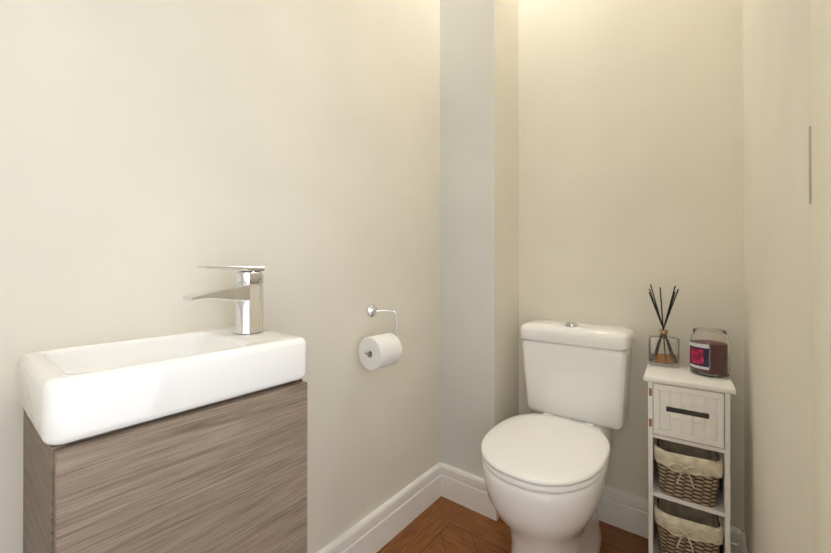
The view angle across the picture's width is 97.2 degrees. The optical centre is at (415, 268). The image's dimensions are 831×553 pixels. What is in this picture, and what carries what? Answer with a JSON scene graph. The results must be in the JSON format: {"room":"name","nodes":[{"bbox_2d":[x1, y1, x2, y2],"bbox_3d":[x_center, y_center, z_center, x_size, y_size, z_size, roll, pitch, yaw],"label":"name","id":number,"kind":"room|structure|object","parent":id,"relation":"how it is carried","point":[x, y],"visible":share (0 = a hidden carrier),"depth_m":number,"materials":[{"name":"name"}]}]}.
{"room":"bathroom","nodes":[
{"label":"bathroom","id":0,"kind":"room"},
{"bbox_2d":[0,0,439,552],"bbox_3d":[-0.406,-0.459,1.100,0.120,2.950,2.290,0,0,38],"label":"wall","id":1,"kind":"structure","parent":0,"point":[154,154],"depth_m":0.95,"materials":[{"name":"paint"}]},
{"bbox_2d":[23,379,306,552],"bbox_3d":[-0.454,0.495,0.704,0.280,0.520,0.385,0,0,38],"label":"bathroom vanity","id":2,"kind":"object","parent":1,"relation":"attached to","point":[228,476],"visible":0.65,"depth_m":0.59,"materials":[{"name":"laminate"}]},
{"bbox_2d":[18,327,306,444],"bbox_3d":[-0.456,0.189,0.706,0.277,0.089,0.401,0,0,38],"label":"basin","id":3,"kind":"object","parent":2,"relation":"in","point":[70,394],"visible":0.94,"depth_m":0.60,"materials":[{"name":"white ceramic"}]},
{"bbox_2d":[183,265,264,333],"bbox_3d":[-0.408,0.069,0.798,0.057,0.150,0.160,0,0,38],"label":"tap","id":4,"kind":"object","parent":3,"relation":"on","point":[245,293],"visible":1,"depth_m":0.81,"materials":[{"name":"silver metal"}]},
{"bbox_2d":[358,304,401,370],"bbox_3d":[-0.123,0.231,1.255,0.132,0.208,0.163,0,0,38],"label":"toilet roll","id":5,"kind":"object","parent":1,"relation":"attached to","point":[377,352],"visible":1,"depth_m":1.21,"materials":[{"name":"white paper"}]},
{"bbox_2d":[440,0,518,477],"bbox_3d":[0.296,-0.457,1.689,0.268,2.950,0.258,0,0,38],"label":"wall","id":6,"kind":"structure","parent":0,"point":[479,220],"depth_m":1.59,"materials":[{"name":"paint"}]},
{"bbox_2d":[377,496,647,552],"bbox_3d":[0.642,1.064,0.284,2.770,0.100,2.290,0,0,38],"label":"floor","id":7,"kind":"structure","parent":0,"point":[440,524],"depth_m":1.40,"materials":[{"name":"brown wood"}]},
{"bbox_2d":[317,462,747,552],"bbox_3d":[0.057,0.945,0.738,1.050,0.140,2.050,0,0,38],"label":"skirt board","id":8,"kind":"object","parent":7,"relation":"on","point":[379,528],"visible":0.46,"depth_m":1.44,"materials":[{"name":"paint"}]},
{"bbox_2d":[481,320,634,552],"bbox_3d":[0.484,0.614,1.262,0.397,0.805,0.688,0,0,38],"label":"toilet","id":9,"kind":"object","parent":7,"relation":"on","point":[545,474],"visible":1,"depth_m":1.22,"materials":[{"name":"white ceramic"}]},
{"bbox_2d":[643,362,735,552],"bbox_3d":[0.865,0.676,1.169,0.227,0.680,0.236,0,0,38],"label":"storage cabinet","id":10,"kind":"object","parent":7,"relation":"on","point":[688,460],"visible":1,"depth_m":1.10,"materials":[{"name":"paint"}]},
{"bbox_2d":[648,284,679,366],"bbox_3d":[0.863,0.195,1.275,0.088,0.281,0.042,0,0,26],"label":"reed diffuser","id":11,"kind":"object","parent":10,"relation":"on","point":[663,348],"visible":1,"depth_m":1.26,"materials":[{"name":"clear glass"}]},
{"bbox_2d":[690,328,729,377],"bbox_3d":[0.934,0.265,1.166,0.100,0.140,0.100,0,0,38],"label":"candle jar","id":12,"kind":"object","parent":10,"relation":"on","point":[709,352],"visible":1,"depth_m":1.13,"materials":[{"name":"clear glass"}]},
{"bbox_2d":[519,0,743,529],"bbox_3d":[1.354,-0.459,1.109,2.650,2.950,0.120,0,0,38],"label":"wall","id":13,"kind":"structure","parent":0,"point":[630,151],"depth_m":1.42,"materials":[{"name":"paint"}]},
{"bbox_2d":[743,0,812,552],"bbox_3d":[0.519,-0.461,0.383,0.120,2.950,2.050,0,0,38],"label":"wall","id":14,"kind":"structure","parent":0,"point":[777,265],"depth_m":0.69,"materials":[{"name":"paint"}]},
{"bbox_2d":[809,0,830,552],"bbox_3d":[0.483,-0.031,0.333,0.158,2.090,0.096,0,0,38],"label":"door frame","id":15,"kind":"structure","parent":14,"relation":"attached to","point":[820,164],"depth_m":0.38,"materials":[{"name":"paint"}]}
]}

